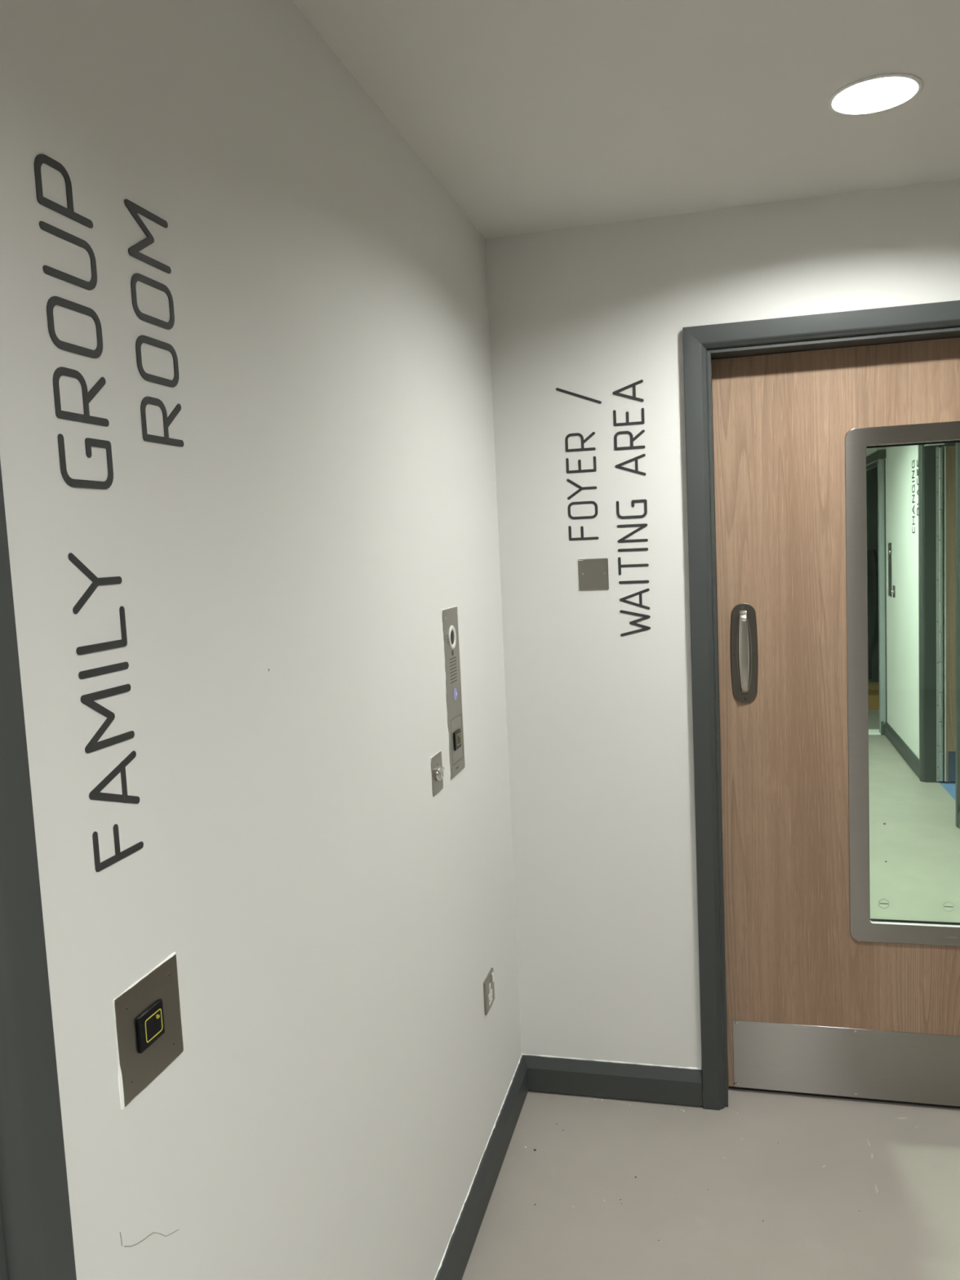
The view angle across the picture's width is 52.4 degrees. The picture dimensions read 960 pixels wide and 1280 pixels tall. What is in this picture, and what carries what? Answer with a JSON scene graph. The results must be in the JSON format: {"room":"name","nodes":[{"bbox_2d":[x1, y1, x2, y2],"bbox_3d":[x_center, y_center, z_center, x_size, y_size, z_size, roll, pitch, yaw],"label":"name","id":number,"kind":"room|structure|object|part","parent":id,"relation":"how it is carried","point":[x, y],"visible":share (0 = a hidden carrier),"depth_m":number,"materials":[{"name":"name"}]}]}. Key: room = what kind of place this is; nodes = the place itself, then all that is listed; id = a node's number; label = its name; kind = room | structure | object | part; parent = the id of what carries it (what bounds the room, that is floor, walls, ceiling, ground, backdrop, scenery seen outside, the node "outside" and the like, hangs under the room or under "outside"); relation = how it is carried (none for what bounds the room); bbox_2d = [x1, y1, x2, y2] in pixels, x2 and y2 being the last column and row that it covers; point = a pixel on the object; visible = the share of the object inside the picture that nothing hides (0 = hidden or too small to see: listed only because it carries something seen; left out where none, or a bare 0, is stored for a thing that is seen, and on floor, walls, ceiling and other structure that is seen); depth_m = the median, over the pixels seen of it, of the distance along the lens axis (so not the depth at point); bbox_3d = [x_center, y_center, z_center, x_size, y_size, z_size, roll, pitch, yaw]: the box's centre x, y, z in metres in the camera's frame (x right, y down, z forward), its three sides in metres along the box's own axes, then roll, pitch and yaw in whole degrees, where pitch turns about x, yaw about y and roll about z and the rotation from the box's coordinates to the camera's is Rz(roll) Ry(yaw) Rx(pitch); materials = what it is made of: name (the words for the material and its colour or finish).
{"room":"hospital corridor","nodes":[
{"label":"hospital corridor","id":0,"kind":"room"},
{"bbox_2d":[0,0,521,1279],"bbox_3d":[-0.903,0.449,-0.771,0.140,2.620,7.500,-1,6,14],"label":"wall","id":1,"kind":"structure","parent":0,"point":[335,926],"depth_m":1.34,"materials":[{"name":"paint"}]},
{"bbox_2d":[0,460,76,1279],"bbox_3d":[-0.592,0.536,0.407,0.162,2.190,1.075,-1,6,14],"label":"trim","id":2,"kind":"structure","parent":1,"relation":"attached to","point":[37,1242],"depth_m":0.86,"materials":[{"name":"grey paint"}]},
{"bbox_2d":[34,154,183,871],"bbox_3d":[-0.378,-0.127,1.069,0.002,0.707,0.230,-1,6,14],"label":"lettering","id":3,"kind":"object","parent":1,"relation":"attached to","point":[88,700],"depth_m":1.01,"materials":[{"name":"black paint"}]},
{"bbox_2d":[112,951,183,1110],"bbox_3d":[-0.362,0.426,1.076,0.006,0.122,0.123,-1,6,14],"label":"card reader","id":4,"kind":"object","parent":1,"relation":"attached to","point":[148,1020],"visible":1,"depth_m":1.07,"materials":[{"name":"metal"}]},
{"bbox_2d":[430,750,444,797],"bbox_3d":[-0.089,0.294,2.150,0.014,0.089,0.080,-1,6,14],"label":"switch","id":5,"kind":"object","parent":1,"relation":"attached to","point":[437,768],"visible":1,"depth_m":2.14,"materials":[{"name":"metal"}]},
{"bbox_2d":[440,605,465,780],"bbox_3d":[-0.060,0.121,2.296,0.007,0.396,0.131,-1,6,14],"label":"panel","id":6,"kind":"object","parent":1,"relation":"attached to","point":[450,615],"visible":1,"depth_m":2.29,"materials":[{"name":"metal"}]},
{"bbox_2d":[434,1054,528,1279],"bbox_3d":[-0.104,1.405,1.979,0.020,0.102,2.009,-1,6,14],"label":"baseboard","id":7,"kind":"structure","parent":1,"relation":"attached to","point":[454,1262],"depth_m":2.42,"materials":[{"name":"grey paint"}]},
{"bbox_2d":[483,968,494,1015],"bbox_3d":[0.026,0.920,2.558,0.010,0.087,0.094,-1,6,14],"label":"wall socket","id":8,"kind":"object","parent":1,"relation":"attached to","point":[488,984],"visible":1,"depth_m":2.54,"materials":[{"name":"metal"}]},
{"bbox_2d":[292,0,959,238],"bbox_3d":[0.706,-0.825,-1.313,3.300,0.134,7.500,-1,6,14],"label":"ceiling","id":9,"kind":"structure","parent":0,"point":[533,116],"depth_m":1.88,"materials":[{"name":"paint"}]},
{"bbox_2d":[827,73,922,115],"bbox_3d":[0.776,-1.095,1.921,0.173,0.049,0.173,-1,6,14],"label":"recessed light","id":10,"kind":"object","parent":9,"relation":"in","point":[882,92],"visible":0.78,"depth_m":1.97,"materials":[{"name":"white plastic"}]},
{"bbox_2d":[843,77,905,93],"bbox_3d":[0.775,-1.113,1.919,0.145,0.006,0.145,-1,6,14],"label":"diffuser","id":11,"kind":"object","parent":10,"relation":"attached to","point":[886,85],"depth_m":1.96,"materials":[{"name":"white plastic"}]},
{"bbox_2d":[462,709,959,1279],"bbox_3d":[2.132,1.324,2.814,4.250,0.104,15.900,-1,6,14],"label":"floor","id":12,"kind":"structure","parent":0,"point":[805,1166],"depth_m":2.50,"materials":[{"name":"beige plastic"}]},
{"bbox_2d":[866,477,879,682],"bbox_3d":[4.402,-0.554,9.578,1.280,2.120,0.040,-1,6,14],"label":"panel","id":13,"kind":"object","parent":12,"relation":"on","point":[871,482],"visible":0.02,"depth_m":9.63,"materials":[{"name":"black"}]},
{"bbox_2d":[867,689,879,709],"bbox_3d":[3.610,0.514,8.939,0.290,0.193,0.300,-1,6,14],"label":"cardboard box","id":14,"kind":"object","parent":12,"relation":"on","point":[873,695],"visible":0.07,"depth_m":8.81,"materials":[{"name":"brown cardboard"}]},
{"bbox_2d":[867,681,879,689],"bbox_3d":[3.723,0.462,9.267,0.290,0.223,0.200,-1,6,14],"label":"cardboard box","id":15,"kind":"object","parent":12,"relation":"on","point":[871,686],"visible":0.04,"depth_m":9.18,"materials":[{"name":"brown cardboard"}]},
{"bbox_2d":[484,178,959,1105],"bbox_3d":[1.669,0.009,2.507,3.540,2.620,0.160,-1,6,14],"label":"wall","id":16,"kind":"structure","parent":0,"point":[600,720],"depth_m":2.74,"materials":[{"name":"paint"}]},
{"bbox_2d":[577,558,608,590],"bbox_3d":[0.318,-0.185,2.739,0.084,0.089,0.004,-1,6,14],"label":"blank plate","id":17,"kind":"object","parent":16,"relation":"attached to","point":[593,572],"visible":1,"depth_m":2.74,"materials":[{"name":"metal"}]},
{"bbox_2d":[555,379,650,636],"bbox_3d":[0.343,-0.357,2.715,0.241,0.700,0.002,-1,6,14],"label":"lettering","id":18,"kind":"object","parent":16,"relation":"attached to","point":[623,540],"depth_m":2.71,"materials":[{"name":"black paint"}]},
{"bbox_2d":[521,1053,702,1106],"bbox_3d":[0.383,1.294,2.876,0.530,0.106,0.020,-1,6,14],"label":"baseboard","id":19,"kind":"structure","parent":16,"relation":"attached to","point":[649,1082],"depth_m":2.86,"materials":[{"name":"grey paint"}]},
{"bbox_2d":[682,300,959,1110],"bbox_3d":[1.196,0.235,2.638,1.208,2.190,0.182,-1,6,14],"label":"trim","id":20,"kind":"structure","parent":16,"relation":"attached to","point":[697,366],"depth_m":2.65,"materials":[{"name":"grey paint"}]},
{"bbox_3d":[0.621,0.256,2.702,0.060,2.190,0.022,-1,6,14],"label":"architrave","id":21,"kind":"part","parent":20,"relation":"part of","materials":[{"name":"grey paint"}]},
{"bbox_3d":[1.127,-0.815,2.458,1.208,0.060,0.022,-1,6,14],"label":"architrave","id":22,"kind":"part","parent":20,"relation":"part of","materials":[{"name":"grey paint"}]},
{"bbox_2d":[711,337,959,1108],"bbox_3d":[1.204,0.268,2.666,1.065,2.118,0.082,-1,6,14],"label":"door","id":23,"kind":"structure","parent":16,"relation":"in","point":[825,997],"depth_m":2.73,"materials":[{"name":"brown wood"}]},
{"bbox_3d":[0.742,0.039,2.742,0.041,0.224,0.001,-1,6,14],"label":"grip seat","id":24,"kind":"part","parent":23,"relation":"part of","materials":[{"name":"metal"}]},
{"bbox_3d":[0.743,0.037,2.745,0.074,0.282,0.004,-1,6,14],"label":"pull plate","id":25,"kind":"part","parent":23,"relation":"part of","materials":[{"name":"metal"}]},
{"bbox_3d":[1.246,1.205,2.747,1.034,0.206,0.002,-1,6,14],"label":"kick plate","id":26,"kind":"part","parent":23,"relation":"part of","materials":[{"name":"metal"}]},
{"bbox_3d":[1.195,0.138,2.642,0.379,1.424,0.004,-1,6,14],"label":"vision frame","id":27,"kind":"part","parent":23,"relation":"part of","materials":[{"name":"metal"}]},
{"bbox_2d":[866,443,944,758],"bbox_3d":[3.912,-0.450,6.146,2.255,2.620,8.040,-1,6,14],"label":"wall","id":28,"kind":"structure","parent":0,"point":[902,611],"depth_m":6.87,"materials":[{"name":"paint"}]},
{"bbox_2d":[866,448,887,733],"bbox_3d":[3.384,-0.458,8.552,0.075,2.222,2.090,-1,6,14],"label":"trim","id":29,"kind":"structure","parent":28,"relation":"attached to","point":[881,455],"depth_m":7.61,"materials":[{"name":"grey paint"}]},
{"bbox_2d":[880,721,884,734],"bbox_3d":[3.178,0.695,7.708,0.021,0.102,0.020,-1,6,14],"label":"baseboard","id":30,"kind":"structure","parent":28,"relation":"attached to","point":[882,722],"depth_m":7.70,"materials":[{"name":"grey paint"}]},
{"bbox_2d":[888,542,892,596],"bbox_3d":[3.094,-0.532,7.375,0.008,0.403,0.145,-1,6,14],"label":"panel","id":31,"kind":"object","parent":28,"relation":"attached to","point":[890,575],"visible":1,"depth_m":7.37,"materials":[{"name":"metal"}]},
{"bbox_2d":[890,585,895,597],"bbox_3d":[3.053,-0.359,7.226,0.022,0.088,0.081,-1,6,14],"label":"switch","id":32,"kind":"object","parent":28,"relation":"attached to","point":[892,591],"visible":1,"depth_m":7.22,"materials":[{"name":"metal"}]},
{"bbox_2d":[884,721,919,777],"bbox_3d":[3.024,0.770,7.006,0.020,0.102,1.461,-1,6,14],"label":"baseboard","id":33,"kind":"structure","parent":28,"relation":"attached to","point":[897,742],"depth_m":6.92,"materials":[{"name":"grey paint"}]},
{"bbox_2d":[911,459,918,533],"bbox_3d":[2.823,-0.930,6.327,0.002,0.476,0.253,-1,6,14],"label":"lettering","id":34,"kind":"object","parent":28,"relation":"attached to","point":[913,477],"depth_m":6.38,"materials":[{"name":"black paint"}]},
{"bbox_2d":[918,442,959,827],"bbox_3d":[2.717,-0.131,5.671,0.122,2.190,1.070,-1,6,14],"label":"trim","id":35,"kind":"structure","parent":28,"relation":"attached to","point":[926,454],"depth_m":6.10,"materials":[{"name":"grey paint"}]},
{"bbox_3d":[2.790,-0.183,6.170,0.022,2.190,0.060,-1,6,14],"label":"architrave","id":36,"kind":"part","parent":35,"relation":"part of","materials":[{"name":"grey paint"}]},
{"bbox_3d":[2.546,-0.077,5.196,0.022,2.190,0.060,-1,6,14],"label":"architrave","id":37,"kind":"part","parent":35,"relation":"part of","materials":[{"name":"grey paint"}]},
{"bbox_2d":[935,445,955,782],"bbox_3d":[3.324,-0.157,6.008,0.960,2.100,0.048,-1,6,14],"label":"door","id":38,"kind":"structure","parent":28,"relation":"in","point":[945,456],"depth_m":6.09,"materials":[{"name":"brown wood"}]},
{"bbox_3d":[3.387,0.791,6.075,0.872,0.193,0.002,-1,6,14],"label":"kick plate","id":39,"kind":"part","parent":38,"relation":"part of","materials":[{"name":"metal"}]},
{"bbox_2d":[958,810,959,828],"bbox_3d":[2.262,1.102,3.962,0.020,0.102,2.703,-1,6,14],"label":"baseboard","id":40,"kind":"structure","parent":28,"relation":"attached to","point":[959,811],"depth_m":5.25,"materials":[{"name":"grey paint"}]},
{"bbox_2d":[942,442,955,754],"bbox_3d":[3.791,-0.369,5.376,2.115,2.620,2.800,-1,6,14],"label":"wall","id":41,"kind":"structure","parent":0,"point":[951,443],"depth_m":6.89,"materials":[{"name":"paint"}]},
{"bbox_3d":[4.524,-1.966,8.595,2.100,0.134,2.700,-1,6,14],"label":"ceiling","id":42,"kind":"structure","parent":0,"visible":0},
{"bbox_2d":[866,549,878,679],"bbox_3d":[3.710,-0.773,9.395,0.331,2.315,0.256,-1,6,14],"label":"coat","id":43,"kind":"object","parent":42,"relation":"hanging from","point":[872,555],"visible":0.38,"depth_m":9.34,"materials":[{"name":"black fabric"}]}
]}

